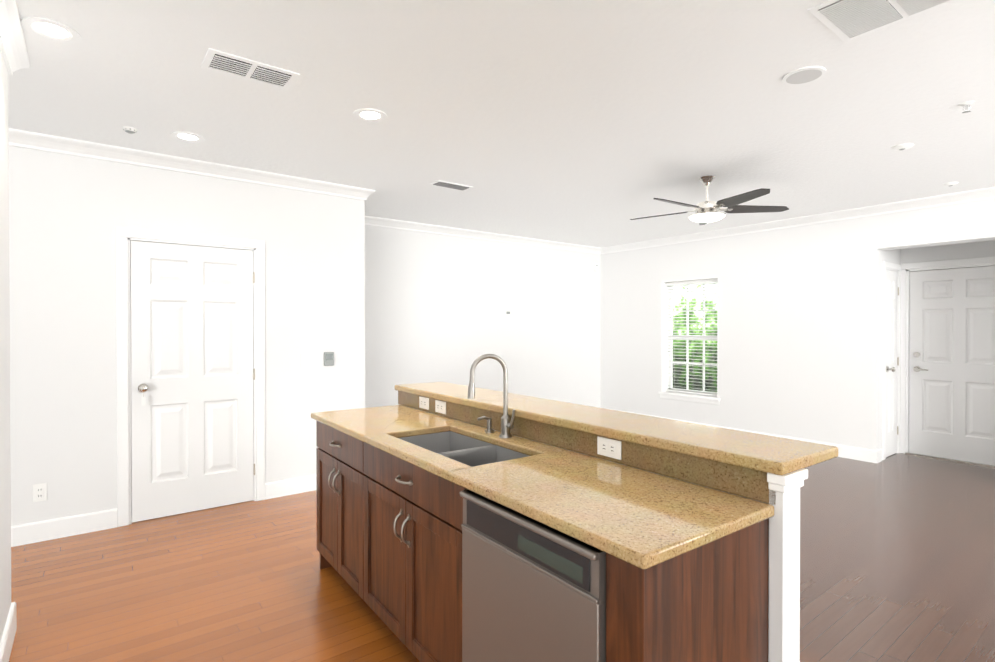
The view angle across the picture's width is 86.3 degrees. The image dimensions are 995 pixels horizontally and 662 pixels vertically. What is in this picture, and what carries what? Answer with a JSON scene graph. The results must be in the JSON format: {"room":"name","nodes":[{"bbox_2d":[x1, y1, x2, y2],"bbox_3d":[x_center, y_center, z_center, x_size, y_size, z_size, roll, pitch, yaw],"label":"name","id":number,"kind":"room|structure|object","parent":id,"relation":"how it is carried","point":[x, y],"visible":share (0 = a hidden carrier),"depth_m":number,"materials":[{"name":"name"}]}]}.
{"room":"kitchen","nodes":[
{"label":"kitchen","id":0,"kind":"room"},
{"bbox_2d":[0,50,10,642],"bbox_3d":[-1.583,0.067,1.175,0.500,2.660,2.820,0,0,-38],"label":"wall","id":1,"kind":"structure","parent":0,"point":[5,531],"depth_m":2.29,"materials":[{"name":"white paint"}]},
{"bbox_2d":[0,602,16,661],"bbox_3d":[-1.383,1.331,1.347,0.016,0.130,2.836,0,0,-38],"label":"baseboard","id":2,"kind":"structure","parent":1,"relation":"attached to","point":[7,640],"depth_m":2.26,"materials":[{"name":"white paint"}]},
{"bbox_2d":[0,0,29,75],"bbox_3d":[-1.378,-1.218,1.370,0.072,0.092,2.892,0,0,-38],"label":"crown molding","id":3,"kind":"structure","parent":1,"relation":"attached to","point":[12,46],"depth_m":2.22,"materials":[{"name":"white paint"}]},
{"bbox_2d":[9,146,364,525],"bbox_3d":[-3.349,0.053,3.297,5.295,2.660,0.120,0,0,-38],"label":"wall","id":4,"kind":"structure","parent":0,"point":[68,214],"depth_m":3.70,"materials":[{"name":"white paint"}]},
{"bbox_2d":[32,483,46,501],"bbox_3d":[-3.007,1.062,3.486,0.072,0.116,0.010,0,0,-38],"label":"outlet","id":5,"kind":"object","parent":4,"relation":"attached to","point":[39,492],"visible":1,"depth_m":3.48,"materials":[{"name":"white plastic"}]},
{"bbox_2d":[11,508,116,546],"bbox_3d":[-4.041,1.322,2.686,3.443,0.130,0.016,0,0,-38],"label":"baseboard","id":6,"kind":"structure","parent":4,"relation":"attached to","point":[35,532],"depth_m":3.55,"materials":[{"name":"white paint"}]},
{"bbox_2d":[116,227,264,526],"bbox_3d":[-2.325,0.322,4.079,0.984,2.112,0.136,0,0,-38],"label":"door frame","id":7,"kind":"structure","parent":4,"relation":"attached to","point":[125,236],"depth_m":3.81,"materials":[{"name":"white paint"}]},
{"bbox_2d":[9,128,374,200],"bbox_3d":[-3.263,-1.230,3.235,5.367,0.092,0.072,0,0,-38],"label":"crown molding","id":8,"kind":"structure","parent":4,"relation":"attached to","point":[18,138],"depth_m":3.91,"materials":[{"name":"white paint"}]},
{"bbox_2d":[130,241,254,522],"bbox_3d":[-2.278,0.361,4.027,0.824,2.018,0.115,0,0,-38],"label":"closet door","id":9,"kind":"structure","parent":4,"relation":"in","point":[192,416],"depth_m":4.02,"materials":[{"name":"white paint"}]},
{"bbox_2d":[265,475,315,499],"bbox_3d":[-1.561,1.310,4.599,0.853,0.130,0.016,0,0,-38],"label":"baseboard","id":10,"kind":"structure","parent":4,"relation":"attached to","point":[281,488],"depth_m":4.45,"materials":[{"name":"white paint"}]},
{"bbox_2d":[301,352,333,366],"bbox_3d":[-1.558,0.248,4.591,0.277,0.121,0.021,0,0,-38],"label":"switch plate","id":11,"kind":"object","parent":4,"relation":"attached to","point":[311,359],"visible":1,"depth_m":4.58,"materials":[{"name":"white plastic"}]},
{"bbox_2d":[365,225,600,407],"bbox_3d":[-2.204,0.039,5.558,9.870,2.660,0.120,0,0,-38],"label":"wall","id":12,"kind":"structure","parent":0,"point":[436,305],"depth_m":7.00,"materials":[{"name":"white paint"}]},
{"bbox_2d":[365,215,599,253],"bbox_3d":[-0.132,-1.255,7.026,4.365,0.092,0.072,0,0,-38],"label":"crown molding","id":13,"kind":"structure","parent":12,"relation":"attached to","point":[369,220],"depth_m":6.88,"materials":[{"name":"white paint"}]},
{"bbox_2d":[503,310,511,316],"bbox_3d":[0.141,-0.242,7.272,0.132,0.100,0.027,0,0,-38],"label":"thermostat","id":14,"kind":"object","parent":12,"relation":"attached to","point":[507,313],"visible":1,"depth_m":7.25,"materials":[{"name":"white plastic"}]},
{"bbox_2d":[8,0,994,247],"bbox_3d":[0.653,-1.321,2.467,10.870,0.100,8.490,0,0,-38],"label":"ceiling","id":15,"kind":"structure","parent":0,"point":[598,123],"depth_m":2.96,"materials":[{"name":"white paint"}]},
{"bbox_2d":[21,16,80,43],"bbox_3d":[-1.879,-1.266,2.238,0.196,0.006,0.196,0,0,-38],"label":"recessed light","id":16,"kind":"object","parent":15,"relation":"in","point":[51,30],"visible":1,"depth_m":2.23,"materials":[{"name":"white paint"}]},
{"bbox_2d":[123,126,136,133],"bbox_3d":[-2.320,-1.262,3.350,0.076,0.030,0.076,0,0,-38],"label":"smoke detector","id":17,"kind":"object","parent":15,"relation":"attached to","point":[130,130],"visible":1,"depth_m":3.33,"materials":[{"name":"white plastic"}]},
{"bbox_2d":[170,131,204,142],"bbox_3d":[-2.038,-1.274,3.492,0.196,0.006,0.196,0,0,-38],"label":"recessed light","id":18,"kind":"object","parent":15,"relation":"in","point":[189,137],"visible":1,"depth_m":3.49,"materials":[{"name":"white paint"}]},
{"bbox_2d":[201,48,299,89],"bbox_3d":[-1.202,-1.267,2.588,0.400,0.013,0.215,0,0,-38],"label":"ceiling vent","id":19,"kind":"object","parent":15,"relation":"in","point":[241,67],"visible":1,"depth_m":2.57,"materials":[{"name":"white metal"}]},
{"bbox_2d":[353,108,386,122],"bbox_3d":[-0.751,-1.272,3.134,0.196,0.006,0.196,0,0,-38],"label":"recessed light","id":20,"kind":"object","parent":15,"relation":"in","point":[369,115],"visible":1,"depth_m":3.12,"materials":[{"name":"white paint"}]},
{"bbox_2d":[429,180,472,190],"bbox_3d":[-0.408,-1.281,4.686,0.360,0.012,0.160,0,0,-38],"label":"ceiling vent","id":21,"kind":"object","parent":15,"relation":"in","point":[450,185],"visible":1,"depth_m":4.66,"materials":[{"name":"white metal"}]},
{"bbox_2d":[630,176,788,224],"bbox_3d":[1.708,-1.100,4.426,1.250,0.369,1.293,0,0,-38],"label":"ceiling fan","id":22,"kind":"object","parent":15,"relation":"hanging from","point":[706,211],"visible":1,"depth_m":4.38,"materials":[{"name":"brown wood"}]},
{"bbox_2d":[782,66,825,85],"bbox_3d":[1.524,-1.268,2.640,0.190,0.009,0.190,0,0,-38],"label":"ceiling speaker","id":23,"kind":"object","parent":15,"relation":"attached to","point":[804,75],"visible":0.94,"depth_m":2.62,"materials":[{"name":"white paint"}]},
{"bbox_2d":[808,0,956,41],"bbox_3d":[1.511,-1.263,2.031,0.385,0.013,0.450,0,0,-38],"label":"ceiling vent","id":24,"kind":"object","parent":15,"relation":"in","point":[846,20],"visible":1,"depth_m":2.10,"materials":[{"name":"white metal"}]},
{"bbox_2d":[891,143,913,150],"bbox_3d":[2.806,-1.268,3.680,0.126,0.023,0.126,0,0,-38],"label":"ceiling sensor","id":25,"kind":"object","parent":15,"relation":"attached to","point":[900,147],"visible":1,"depth_m":3.65,"materials":[{"name":"white plastic"}]},
{"bbox_2d":[943,182,958,185],"bbox_3d":[3.947,-1.274,4.623,0.105,0.023,0.105,0,0,-38],"label":"ceiling sensor","id":26,"kind":"object","parent":15,"relation":"attached to","point":[950,184],"visible":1,"depth_m":4.60,"materials":[{"name":"white plastic"}]},
{"bbox_2d":[958,101,974,112],"bbox_3d":[2.629,-1.252,2.975,0.070,0.046,0.070,0,0,-38],"label":"sprinkler","id":27,"kind":"object","parent":15,"relation":"attached to","point":[966,105],"visible":1,"depth_m":2.97,"materials":[{"name":"white metal"}]},
{"bbox_2d":[9,453,994,661],"bbox_3d":[0.653,1.438,2.485,10.870,0.100,8.490,0,0,-38],"label":"floor","id":28,"kind":"structure","parent":0,"point":[897,557],"depth_m":2.91,"materials":[{"name":"brown wood"}]},
{"bbox_2d":[311,390,826,661],"bbox_3d":[-0.098,0.889,2.307,0.744,1.000,2.454,0,0,-38],"label":"kitchen island","id":29,"kind":"object","parent":28,"relation":"on","point":[470,522],"depth_m":1.59,"materials":[{"name":"brown wood"}]},
{"bbox_2d":[463,354,514,417],"bbox_3d":[-0.044,0.290,2.386,0.205,0.378,0.211,0,0,-38],"label":"faucet","id":30,"kind":"object","parent":29,"relation":"on","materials":[{"name":"silver metal"}]},
{"bbox_2d":[394,382,837,469],"bbox_3d":[0.198,0.370,2.538,0.431,0.035,2.464,0,0,-38],"label":"island countertop","id":31,"kind":"structure","parent":29,"relation":"on","point":[773,452],"depth_m":1.90,"materials":[{"name":"beige stone"}]},
{"bbox_2d":[601,198,994,449],"bbox_3d":[4.252,0.041,5.252,0.220,2.660,8.250,0,0,-38],"label":"wall","id":32,"kind":"structure","parent":0,"point":[800,332],"depth_m":6.22,"materials":[{"name":"white paint"}]},
{"bbox_2d":[658,277,719,404],"bbox_3d":[2.663,0.125,7.267,0.235,1.655,0.920,0,0,-38],"label":"window","id":33,"kind":"structure","parent":32,"relation":"in","point":[683,396],"depth_m":7.42,"materials":[{"name":"white paint"}]},
{"bbox_2d":[666,279,717,395],"bbox_3d":[2.682,0.084,7.281,0.067,1.544,0.824,0,0,-38],"label":"window blinds","id":34,"kind":"object","parent":33,"relation":"attached to","point":[695,282],"visible":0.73,"depth_m":7.29,"materials":[{"name":"white plastic"}]},
{"bbox_2d":[605,408,879,462],"bbox_3d":[2.804,1.295,6.968,0.046,0.130,3.716,0,0,-38],"label":"baseboard","id":35,"kind":"structure","parent":32,"relation":"attached to","point":[867,455],"depth_m":5.70,"materials":[{"name":"white paint"}]},
{"bbox_2d":[600,187,994,253],"bbox_3d":[4.136,-1.243,5.154,0.072,0.092,8.250,0,0,-38],"label":"crown molding","id":36,"kind":"structure","parent":32,"relation":"attached to","point":[984,193],"depth_m":5.85,"materials":[{"name":"white paint"}]},
{"bbox_2d":[884,240,994,264],"bbox_3d":[4.642,0.039,5.442,0.630,2.660,1.165,0,0,-38],"label":"wall","id":37,"kind":"structure","parent":0,"point":[950,252],"depth_m":5.66,"materials":[{"name":"white paint"}]},
{"bbox_2d":[886,270,898,456],"bbox_3d":[4.313,0.350,5.776,0.419,2.018,0.115,0,0,-38],"label":"door","id":38,"kind":"structure","parent":37,"relation":"in","point":[892,294],"depth_m":5.80,"materials":[{"name":"white paint"}]},
{"bbox_2d":[882,256,994,466],"bbox_3d":[4.599,0.309,5.474,0.660,2.120,1.065,0,0,-38],"label":"door frame","id":39,"kind":"structure","parent":37,"relation":"attached to","point":[907,269],"depth_m":5.90,"materials":[{"name":"white paint"}]},
{"bbox_2d":[909,266,994,464],"bbox_3d":[4.846,0.351,5.573,0.100,2.018,0.854,0,0,-38],"label":"entry door","id":40,"kind":"structure","parent":37,"relation":"in","point":[952,369],"depth_m":5.62,"materials":[{"name":"white paint"}]},
{"label":"outside","id":41,"kind":"structure","parent":0,"visible":0},
{"bbox_2d":[673,283,717,391],"bbox_3d":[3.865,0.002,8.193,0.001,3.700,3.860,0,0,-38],"label":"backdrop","id":42,"kind":"structure","parent":41,"point":[679,369],"depth_m":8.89,"materials":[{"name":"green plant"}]}
]}

